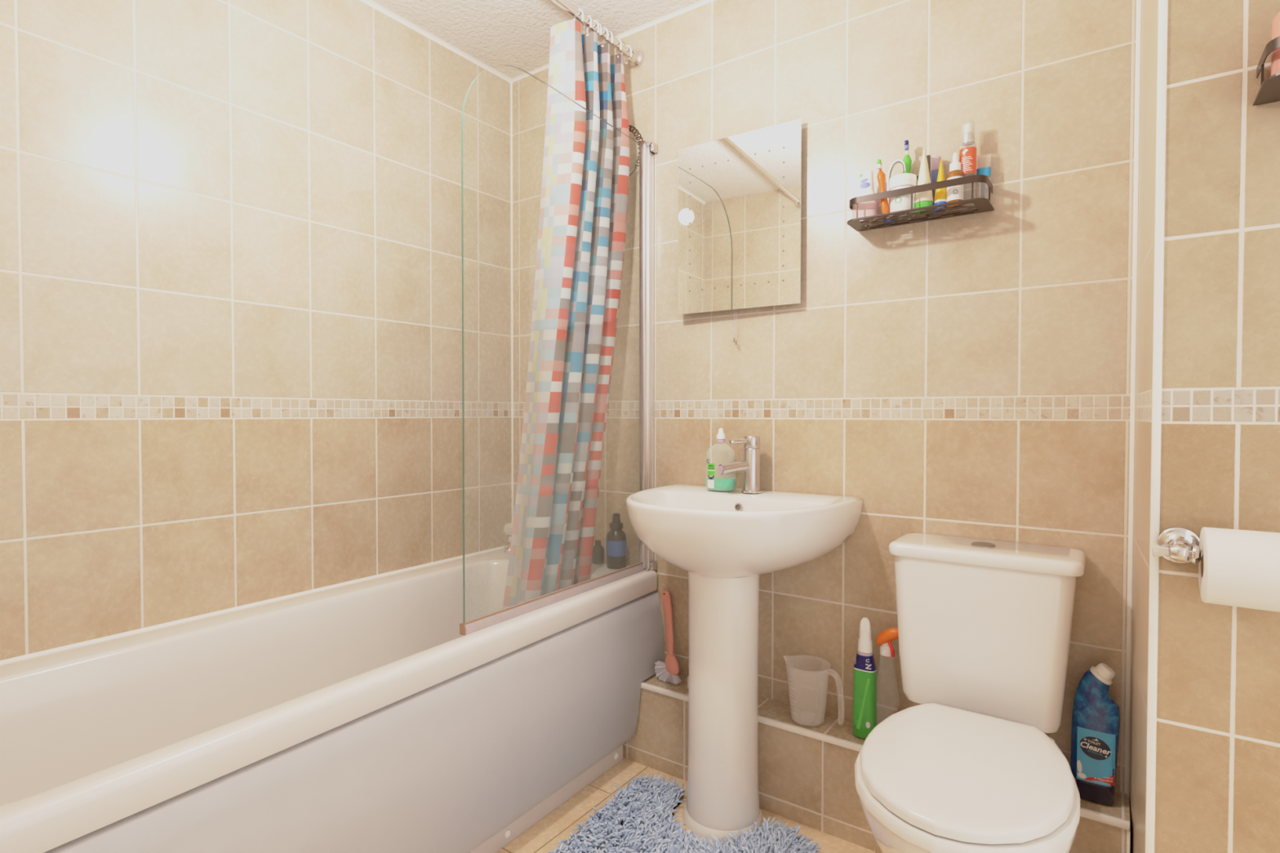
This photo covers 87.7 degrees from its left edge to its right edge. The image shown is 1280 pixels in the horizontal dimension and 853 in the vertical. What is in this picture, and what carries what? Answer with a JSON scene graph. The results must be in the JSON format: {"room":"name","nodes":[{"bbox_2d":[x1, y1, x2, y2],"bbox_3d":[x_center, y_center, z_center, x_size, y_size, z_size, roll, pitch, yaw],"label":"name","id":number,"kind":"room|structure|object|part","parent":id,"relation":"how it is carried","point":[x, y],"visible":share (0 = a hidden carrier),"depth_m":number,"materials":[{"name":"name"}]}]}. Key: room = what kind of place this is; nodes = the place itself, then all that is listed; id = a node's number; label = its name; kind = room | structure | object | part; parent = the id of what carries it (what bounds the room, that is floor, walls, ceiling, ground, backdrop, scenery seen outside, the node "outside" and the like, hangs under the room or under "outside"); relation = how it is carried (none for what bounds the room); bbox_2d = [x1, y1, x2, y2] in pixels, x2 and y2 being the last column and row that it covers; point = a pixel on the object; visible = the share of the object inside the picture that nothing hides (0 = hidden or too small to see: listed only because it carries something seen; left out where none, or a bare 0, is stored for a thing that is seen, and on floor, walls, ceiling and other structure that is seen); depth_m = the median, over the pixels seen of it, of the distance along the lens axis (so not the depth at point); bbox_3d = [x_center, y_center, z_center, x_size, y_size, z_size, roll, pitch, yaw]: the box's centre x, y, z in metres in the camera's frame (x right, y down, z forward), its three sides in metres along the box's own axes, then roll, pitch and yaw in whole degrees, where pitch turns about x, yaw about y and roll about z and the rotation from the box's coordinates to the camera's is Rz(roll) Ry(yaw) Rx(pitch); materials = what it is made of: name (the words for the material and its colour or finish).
{"room":"bathroom","nodes":[
{"label":"bathroom","id":0,"kind":"room"},
{"bbox_2d":[0,0,511,660],"bbox_3d":[-1.034,-0.121,1.763,0.100,2.272,2.000,1,1,35],"label":"wall","id":1,"kind":"structure","parent":0,"point":[230,230],"depth_m":1.68,"materials":[{"name":"tile"}]},
{"bbox_2d":[0,545,507,665],"bbox_3d":[-0.988,0.462,1.747,0.009,0.024,1.790,1,1,35],"label":"trim","id":2,"kind":"structure","parent":1,"relation":"attached to","point":[154,627],"depth_m":1.66,"materials":[{"name":"white plastic"}]},
{"bbox_2d":[360,0,511,82],"bbox_3d":[-0.985,-1.251,1.713,0.011,0.011,1.790,1,1,35],"label":"trim","id":3,"kind":"structure","parent":1,"relation":"attached to","point":[370,2],"depth_m":2.16,"materials":[{"name":"white plastic"}]},
{"bbox_2d":[371,0,701,78],"bbox_3d":[-0.143,-1.274,0.619,2.850,0.080,2.800,1,1,35],"label":"ceiling","id":4,"kind":"structure","parent":0,"point":[514,33],"depth_m":2.07,"materials":[{"name":"white paint"}]},
{"bbox_2d":[495,757,877,852],"bbox_3d":[-0.145,1.077,0.664,2.850,0.080,2.800,1,1,35],"label":"floor","id":5,"kind":"structure","parent":0,"point":[544,836],"depth_m":1.72,"materials":[{"name":"tile"}]},
{"bbox_2d":[0,547,664,852],"bbox_3d":[-0.700,0.739,1.548,0.712,0.559,1.786,1,1,35],"label":"bathtub","id":6,"kind":"object","parent":5,"relation":"on","point":[360,717],"visible":0.81,"depth_m":1.42,"materials":[{"name":"white plastic"}]},
{"bbox_2d":[503,522,513,554],"bbox_3d":[-0.403,0.396,2.275,0.240,0.105,0.136,1,1,35],"label":"mixer tap","id":7,"kind":"object","parent":6,"relation":"on","point":[508,535],"visible":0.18,"depth_m":2.34,"materials":[{"name":"silver metal"}]},
{"bbox_3d":[-0.454,0.363,2.359,0.060,0.043,0.057,1,1,35],"label":"handle","id":8,"kind":"part","parent":7,"relation":"part of","materials":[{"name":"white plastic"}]},
{"bbox_2d":[459,64,657,635],"bbox_3d":[-0.179,-0.207,1.797,0.046,1.347,0.750,1,1,35],"label":"screen","id":9,"kind":"object","parent":6,"relation":"on","point":[646,562],"visible":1,"depth_m":2.06,"materials":[{"name":"clear glass"}]},
{"bbox_2d":[628,124,643,176],"bbox_3d":[-0.024,-0.868,2.100,0.088,0.163,0.026,1,1,35],"label":"coiled cord","id":10,"kind":"object","parent":9,"relation":"hanging from","point":[629,126],"visible":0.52,"depth_m":2.09,"materials":[{"name":"silver metal"}]},
{"bbox_2d":[591,539,604,564],"bbox_3d":[-0.137,0.410,2.179,0.042,0.076,0.030,1,1,35],"label":"bottle","id":11,"kind":"object","parent":6,"relation":"on","point":[597,558],"visible":0.94,"depth_m":2.17,"materials":[{"name":"brown plastic"}]},
{"bbox_2d":[606,512,626,568],"bbox_3d":[-0.076,0.362,2.128,0.065,0.173,0.065,1,1,35],"label":"shampoo bottle","id":12,"kind":"object","parent":6,"relation":"on","point":[615,537],"visible":0.98,"depth_m":2.10,"materials":[{"name":"plastic"}]},
{"bbox_2d":[548,773,821,852],"bbox_3d":[0.041,1.001,1.477,0.578,0.037,0.706,1,1,35],"label":"bath mat","id":13,"kind":"object","parent":5,"relation":"on","point":[639,819],"visible":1,"depth_m":1.63,"materials":[{"name":"fabric"}]},
{"bbox_2d":[626,484,862,843],"bbox_3d":[0.212,0.600,1.716,0.573,0.834,0.453,1,1,35],"label":"washbasin","id":14,"kind":"object","parent":5,"relation":"on","point":[724,540],"visible":0.95,"depth_m":1.64,"materials":[{"name":"white ceramic"}]},
{"bbox_2d":[705,428,736,491],"bbox_3d":[0.228,0.092,1.879,0.093,0.174,0.052,1,1,35],"label":"soap bottle","id":15,"kind":"object","parent":14,"relation":"on","point":[713,483],"visible":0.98,"depth_m":1.87,"materials":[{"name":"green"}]},
{"bbox_2d":[717,435,761,493],"bbox_3d":[0.274,0.104,1.821,0.131,0.155,0.055,-1,1,-27],"label":"mixer tap","id":16,"kind":"object","parent":14,"relation":"on","point":[750,465],"visible":1,"depth_m":1.82,"materials":[{"name":"silver metal"}]},
{"bbox_3d":[0.263,0.111,1.818,0.102,0.039,0.030,0,1,-24],"label":"spout","id":17,"kind":"part","parent":16,"relation":"part of","materials":[{"name":"metal"}]},
{"bbox_3d":[0.270,0.040,1.819,0.053,0.015,0.014,0,1,-23],"label":"lever","id":18,"kind":"part","parent":16,"relation":"part of","materials":[{"name":"silver metal"}]},
{"bbox_2d":[626,484,862,577],"bbox_3d":[0.212,0.280,1.710,0.573,0.194,0.453,1,1,35],"label":"basin","id":19,"kind":"object","parent":14,"relation":"in","point":[703,532],"depth_m":1.56,"materials":[{"name":"white ceramic"}]},
{"bbox_2d":[622,673,1129,852],"bbox_3d":[0.490,0.896,1.727,1.253,0.243,0.127,1,1,35],"label":"wall ledge","id":20,"kind":"object","parent":5,"relation":"on","point":[810,782],"visible":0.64,"depth_m":1.72,"materials":[{"name":"tile"}]},
{"bbox_2d":[654,590,681,684],"bbox_3d":[0.092,0.638,2.023,0.102,0.253,0.076,1,1,35],"label":"dish brush","id":21,"kind":"object","parent":20,"relation":"on","point":[668,671],"visible":1,"depth_m":2.02,"materials":[{"name":"pink plastic"}]},
{"bbox_3d":[0.088,0.625,2.027,0.033,0.228,0.109,0,1,-16],"label":"handle","id":22,"kind":"part","parent":21,"relation":"part of","materials":[{"name":"pink plastic"}]},
{"bbox_2d":[782,656,844,727],"bbox_3d":[0.445,0.694,1.735,0.116,0.155,0.145,0,1,-17],"label":"measuring jug","id":23,"kind":"object","parent":20,"relation":"on","point":[811,725],"visible":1,"depth_m":1.73,"materials":[{"name":"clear plastic"}]},
{"bbox_3d":[0.497,0.690,1.700,0.020,0.136,0.050,-1,2,-45],"label":"handle","id":24,"kind":"part","parent":23,"relation":"part of","materials":[{"name":"white plastic"}]},
{"bbox_2d":[853,617,876,739],"bbox_3d":[0.560,0.625,1.659,0.055,0.296,0.038,1,1,35],"label":"bottle","id":25,"kind":"object","parent":20,"relation":"on","point":[864,703],"visible":0.96,"depth_m":1.65,"materials":[{"name":"green plastic"}]},
{"bbox_2d":[640,681,1130,830],"bbox_3d":[0.461,0.779,1.667,1.233,0.016,0.012,1,1,35],"label":"trim","id":26,"kind":"structure","parent":20,"relation":"attached to","point":[1086,813],"depth_m":1.67,"materials":[{"name":"white plastic"}]},
{"bbox_2d":[875,627,900,713],"bbox_3d":[0.613,0.633,1.647,0.049,0.281,0.071,-1,1,-35],"label":"trigger spray","id":27,"kind":"object","parent":20,"relation":"on","point":[885,638],"visible":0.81,"depth_m":1.63,"materials":[{"name":"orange plastic"}]},
{"bbox_2d":[875,657,900,709],"bbox_3d":[0.611,0.667,1.651,0.063,0.212,0.044,1,1,35],"label":"bottle","id":28,"kind":"object","parent":27,"relation":"on","point":[898,708],"depth_m":1.64,"materials":[{"name":"white plastic"}]},
{"bbox_2d":[1070,662,1119,805],"bbox_3d":[0.950,0.635,1.392,0.084,0.287,0.044,1,1,35],"label":"bottle","id":29,"kind":"object","parent":20,"relation":"on","point":[1095,716],"visible":0.98,"depth_m":1.38,"materials":[{"name":"blue plastic"}]},
{"bbox_2d":[1076,760,1086,778],"bbox_3d":[0.920,0.715,1.389,0.017,0.036,0.001,1,2,43],"label":"picture","id":30,"kind":"object","parent":29,"relation":"attached to","point":[1081,764],"depth_m":1.39,"materials":[{"name":"white paper"}]},
{"bbox_2d":[854,533,1085,852],"bbox_3d":[0.617,0.646,1.277,0.384,0.759,0.702,1,1,35],"label":"toilet","id":31,"kind":"object","parent":5,"relation":"on","point":[984,626],"visible":1,"depth_m":1.34,"materials":[{"name":"white ceramic"}]},
{"bbox_3d":[0.566,0.593,1.170,0.330,0.023,0.445,1,1,35],"label":"seat lid","id":32,"kind":"part","parent":31,"relation":"part of","materials":[{"name":"white plastic"}]},
{"bbox_3d":[0.767,0.281,1.487,0.376,0.029,0.174,1,1,35],"label":"cistern lid","id":33,"kind":"part","parent":31,"relation":"part of","materials":[{"name":"white ceramic"}]},
{"bbox_2d":[512,0,1136,793],"bbox_3d":[0.311,-0.124,1.973,1.853,2.272,0.100,1,1,35],"label":"wall","id":34,"kind":"structure","parent":0,"point":[966,375],"depth_m":1.68,"materials":[{"name":"tile"}]},
{"bbox_2d":[510,81,513,530],"bbox_3d":[-0.472,-0.414,2.459,0.005,1.712,0.005,1,1,35],"label":"trim","id":35,"kind":"structure","parent":34,"relation":"attached to","point":[511,82],"depth_m":2.46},
{"bbox_2d":[549,0,644,68],"bbox_3d":[-0.528,-1.156,1.391,0.058,0.058,1.788,1,1,35],"label":"rail","id":36,"kind":"object","parent":34,"relation":"attached to","point":[636,60],"visible":0.96,"depth_m":1.97,"materials":[{"name":"silver metal"}]},
{"bbox_2d":[573,8,583,21],"bbox_3d":[-0.174,-1.155,1.890,0.006,0.057,0.044,-1,2,-44],"label":"curtain ring","id":37,"kind":"object","parent":36,"relation":"hanging from","point":[580,9],"visible":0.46,"depth_m":1.88,"materials":[{"name":"white plastic"}]},
{"bbox_2d":[583,15,591,35],"bbox_3d":[-0.151,-1.155,1.923,0.006,0.057,0.044,-1,1,-35],"label":"curtain ring","id":38,"kind":"object","parent":36,"relation":"hanging from","point":[588,16],"visible":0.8,"depth_m":1.91,"materials":[{"name":"white plastic"}]},
{"bbox_2d":[502,19,630,608],"bbox_3d":[-0.212,-0.214,1.976,0.212,1.851,0.409,1,1,35],"label":"shower curtain","id":39,"kind":"object","parent":38,"relation":"hanging from","point":[583,221],"visible":0.8,"depth_m":1.91,"materials":[{"name":"fabric"}]},
{"bbox_2d":[586,19,599,33],"bbox_3d":[-0.137,-1.156,1.942,0.044,0.057,0.006,1,1,26],"label":"curtain ring","id":40,"kind":"object","parent":36,"relation":"hanging from","point":[594,20],"visible":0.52,"depth_m":1.93,"materials":[{"name":"white plastic"}]},
{"bbox_2d":[597,22,601,44],"bbox_3d":[-0.124,-1.156,1.961,0.006,0.057,0.044,-1,1,-30],"label":"curtain ring","id":41,"kind":"object","parent":36,"relation":"hanging from","point":[600,26],"visible":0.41,"depth_m":1.94,"materials":[{"name":"white plastic"}]},
{"bbox_2d":[597,26,608,46],"bbox_3d":[-0.111,-1.157,1.980,0.044,0.057,0.006,1,1,33],"label":"curtain ring","id":42,"kind":"object","parent":36,"relation":"hanging from","point":[604,28],"visible":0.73,"depth_m":1.97,"materials":[{"name":"white plastic"}]},
{"bbox_2d":[602,31,613,44],"bbox_3d":[-0.096,-1.157,2.000,0.044,0.057,0.006,1,2,43],"label":"curtain ring","id":43,"kind":"object","parent":36,"relation":"hanging from","point":[610,32],"visible":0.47,"depth_m":1.99,"materials":[{"name":"white plastic"}]},
{"bbox_2d":[614,38,622,57],"bbox_3d":[-0.067,-1.158,2.041,0.006,0.057,0.044,-1,1,-29],"label":"curtain ring","id":44,"kind":"object","parent":36,"relation":"hanging from","point":[619,39],"visible":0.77,"depth_m":2.02,"materials":[{"name":"white plastic"}]},
{"bbox_2d":[621,44,631,64],"bbox_3d":[-0.042,-1.158,2.076,0.044,0.057,0.006,1,1,35],"label":"curtain ring","id":45,"kind":"object","parent":36,"relation":"hanging from","point":[628,46],"visible":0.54,"depth_m":2.06,"materials":[{"name":"white plastic"}]},
{"bbox_2d":[511,0,714,82],"bbox_3d":[0.281,-1.254,1.907,1.853,0.009,0.009,1,1,35],"label":"trim","id":46,"kind":"structure","parent":34,"relation":"attached to","point":[701,2],"depth_m":2.09,"materials":[{"name":"white plastic"}]},
{"bbox_2d":[677,119,801,315],"bbox_3d":[0.280,-0.579,1.900,0.378,0.491,0.041,1,1,35],"label":"wall mirror","id":47,"kind":"object","parent":34,"relation":"attached to","point":[740,196],"visible":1,"depth_m":1.88,"materials":[{"name":"silver glass"}]},
{"bbox_2d":[733,309,736,345],"bbox_3d":[0.273,-0.295,1.911,0.010,0.123,0.003,1,1,35],"label":"pull cord","id":48,"kind":"object","parent":47,"relation":"hanging from","point":[734,309],"visible":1,"depth_m":1.91,"materials":[{"name":"plastic"}]},
{"bbox_3d":[0.271,-0.306,1.913,0.001,0.102,0.001,1,1,35],"label":"cord","id":49,"kind":"part","parent":48,"relation":"part of","materials":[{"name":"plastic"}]},
{"bbox_2d":[846,155,994,231],"bbox_3d":[0.660,-0.581,1.586,0.314,0.159,0.113,1,1,35],"label":"shower caddy","id":50,"kind":"object","parent":34,"relation":"attached to","point":[982,204],"depth_m":1.56,"materials":[{"name":"brown metal"}]},
{"bbox_3d":[0.528,-0.522,1.621,0.003,0.041,0.002,1,1,35],"label":"post","id":51,"kind":"part","parent":50,"relation":"part of","materials":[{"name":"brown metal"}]},
{"bbox_2d":[852,169,879,225],"bbox_3d":[0.559,-0.569,1.652,0.062,0.128,0.042,1,1,35],"label":"lotion bottle","id":52,"kind":"object","parent":50,"relation":"on","point":[865,186],"visible":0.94,"depth_m":1.64,"materials":[{"name":"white plastic"}]},
{"bbox_2d":[876,159,888,217],"bbox_3d":[0.584,-0.571,1.601,0.028,0.137,0.026,1,1,35],"label":"toothbrush","id":53,"kind":"object","parent":50,"relation":"on","point":[881,176],"visible":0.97,"depth_m":1.59,"materials":[{"name":"orange plastic"}]},
{"bbox_2d":[882,182,896,224],"bbox_3d":[0.619,-0.555,1.652,0.032,0.100,0.026,1,1,35],"label":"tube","id":54,"kind":"object","parent":50,"relation":"on","point":[886,182],"visible":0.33,"depth_m":1.65,"materials":[{"name":"plastic"}]},
{"bbox_3d":[0.623,-0.578,1.621,0.044,0.139,0.009,1,1,35],"label":"looped handle","id":55,"kind":"part","parent":50,"relation":"part of","materials":[{"name":"white plastic"}]},
{"bbox_2d":[888,173,917,217],"bbox_3d":[0.627,-0.550,1.591,0.063,0.092,0.063,-1,1,-33],"label":"jar","id":56,"kind":"object","parent":50,"relation":"on","point":[897,203],"visible":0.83,"depth_m":1.57,"materials":[{"name":"white plastic"}]},
{"bbox_3d":[0.627,-0.581,1.591,0.063,0.030,0.063,1,1,35],"label":"lid","id":57,"kind":"part","parent":56,"relation":"part of","materials":[{"name":"white plastic"}]},
{"bbox_2d":[902,139,911,219],"bbox_3d":[0.651,-0.601,1.628,0.022,0.186,0.028,1,1,35],"label":"toothbrush","id":58,"kind":"object","parent":50,"relation":"on","point":[907,159],"visible":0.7,"depth_m":1.62,"materials":[{"name":"green plastic"}]},
{"bbox_3d":[0.630,-0.521,1.546,0.003,0.041,0.002,1,1,35],"label":"post","id":59,"kind":"part","parent":50,"relation":"part of","materials":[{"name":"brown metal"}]},
{"bbox_2d":[846,197,994,231],"bbox_3d":[0.659,-0.502,1.587,0.314,0.003,0.112,1,1,35],"label":"tray","id":60,"kind":"object","parent":50,"relation":"on","point":[983,205],"depth_m":1.57,"materials":[{"name":"brown metal"}]},
{"bbox_3d":[0.660,-0.549,1.587,0.308,0.016,0.105,1,1,35],"label":"rail","id":61,"kind":"part","parent":50,"relation":"part of","materials":[{"name":"brown metal"}]},
{"bbox_2d":[915,146,933,214],"bbox_3d":[0.667,-0.576,1.565,0.040,0.144,0.040,-1,1,-32],"label":"tube","id":62,"kind":"object","parent":50,"relation":"on","point":[925,198],"visible":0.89,"depth_m":1.55,"materials":[{"name":"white plastic"}]},
{"bbox_2d":[930,155,941,216],"bbox_3d":[0.708,-0.574,1.595,0.022,0.140,0.018,1,1,35],"label":"tube","id":63,"kind":"object","parent":50,"relation":"on","point":[935,160],"visible":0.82,"depth_m":1.59,"materials":[{"name":"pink plastic"}]},
{"bbox_2d":[933,158,946,212],"bbox_3d":[0.700,-0.560,1.550,0.029,0.114,0.028,0,1,-11],"label":"tube","id":64,"kind":"object","parent":50,"relation":"on","point":[940,193],"visible":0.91,"depth_m":1.54,"materials":[{"name":"yellow plastic"}]},
{"bbox_2d":[946,152,964,209],"bbox_3d":[0.724,-0.565,1.530,0.036,0.126,0.036,1,1,35],"label":"dropper bottle","id":65,"kind":"object","parent":50,"relation":"on","point":[953,193],"visible":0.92,"depth_m":1.52,"materials":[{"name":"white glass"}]},
{"bbox_2d":[959,120,976,209],"bbox_3d":[0.753,-0.600,1.531,0.036,0.195,0.036,1,1,35],"label":"spray bottle","id":66,"kind":"object","parent":50,"relation":"on","point":[967,155],"visible":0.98,"depth_m":1.52,"materials":[{"name":"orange plastic"}]},
{"bbox_3d":[0.736,-0.519,1.475,0.003,0.041,0.002,1,1,35],"label":"post","id":67,"kind":"part","parent":50,"relation":"part of","materials":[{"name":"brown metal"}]},
{"bbox_2d":[976,162,991,177],"bbox_3d":[0.789,-0.563,1.532,0.030,0.122,0.024,1,1,35],"label":"toothpaste tube","id":68,"kind":"object","parent":50,"relation":"on","point":[984,171],"visible":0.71,"depth_m":1.52,"materials":[{"name":"blue plastic"}]},
{"bbox_3d":[0.789,-0.520,1.505,0.003,0.041,0.002,1,1,35],"label":"post","id":69,"kind":"part","parent":50,"relation":"part of","materials":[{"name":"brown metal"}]},
{"bbox_2d":[1124,0,1141,795],"bbox_3d":[1.033,-0.234,1.394,0.008,2.029,0.008,1,1,35],"label":"pipe","id":70,"kind":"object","parent":34,"relation":"attached to","point":[1138,2],"depth_m":1.40,"materials":[{"name":"white plastic"}]},
{"bbox_2d":[1128,0,1279,852],"bbox_3d":[1.329,-0.105,1.032,0.897,2.272,0.459,1,1,35],"label":"wall","id":71,"kind":"structure","parent":0,"point":[1217,789],"depth_m":1.05,"materials":[{"name":"tile"}]},
{"bbox_2d":[1126,830,1129,852],"bbox_3d":[0.960,0.910,1.313,0.005,0.232,0.005,1,1,35],"label":"trim","id":72,"kind":"structure","parent":71,"relation":"attached to","point":[1128,831],"depth_m":1.31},
{"bbox_2d":[1145,0,1168,852],"bbox_3d":[0.848,-0.106,1.092,0.012,2.272,0.008,1,1,35],"label":"trim","id":73,"kind":"structure","parent":71,"relation":"attached to","point":[1162,4],"depth_m":1.09,"materials":[{"name":"white plastic"}]},
{"bbox_2d":[1151,527,1203,564],"bbox_3d":[0.895,0.193,1.014,0.187,0.057,0.080,1,1,35],"label":"toilet roll holder","id":74,"kind":"object","parent":71,"relation":"attached to","point":[1175,544],"visible":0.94,"depth_m":1.06,"materials":[{"name":"silver metal"}]},
{"bbox_3d":[0.841,0.195,1.039,0.030,0.027,0.058,1,1,35],"label":"post","id":75,"kind":"part","parent":74,"relation":"part of","materials":[{"name":"silver metal"}]},
{"bbox_3d":[0.899,0.196,0.980,0.140,0.030,0.030,1,1,35],"label":"arm","id":76,"kind":"part","parent":74,"relation":"part of","materials":[{"name":"silver metal"}]},
{"bbox_2d":[1198,527,1279,612],"bbox_3d":[0.902,0.210,0.978,0.118,0.113,0.113,1,1,35],"label":"toilet roll","id":77,"kind":"object","parent":74,"relation":"hanging from","point":[1239,568],"visible":0.98,"depth_m":0.95,"materials":[{"name":"paper"}]},
{"bbox_2d":[1253,35,1279,106],"bbox_3d":[1.033,-0.567,0.881,0.314,0.159,0.113,1,1,35],"label":"shower caddy","id":78,"kind":"object","parent":71,"relation":"attached to","point":[1269,90],"visible":0.94,"depth_m":0.97,"materials":[{"name":"brown metal"}]},
{"bbox_3d":[0.912,-0.510,0.977,0.003,0.041,0.002,1,1,35],"label":"post","id":79,"kind":"part","parent":78,"relation":"part of","materials":[{"name":"brown metal"}]},
{"bbox_2d":[1253,71,1279,106],"bbox_3d":[1.032,-0.488,0.882,0.314,0.003,0.112,1,1,35],"label":"tray","id":80,"kind":"object","parent":78,"relation":"on","point":[1269,90],"depth_m":0.97,"materials":[{"name":"brown metal"}]},
{"bbox_3d":[1.033,-0.535,0.883,0.308,0.016,0.105,1,1,35],"label":"rail","id":81,"kind":"part","parent":78,"relation":"part of","materials":[{"name":"brown metal"}]},
{"bbox_2d":[1271,11,1279,75],"bbox_3d":[0.940,-0.563,0.950,0.056,0.144,0.048,1,1,35],"label":"bottle","id":82,"kind":"object","parent":78,"relation":"on","point":[1275,55],"visible":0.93,"depth_m":0.96,"materials":[{"name":"plastic"}]}
]}

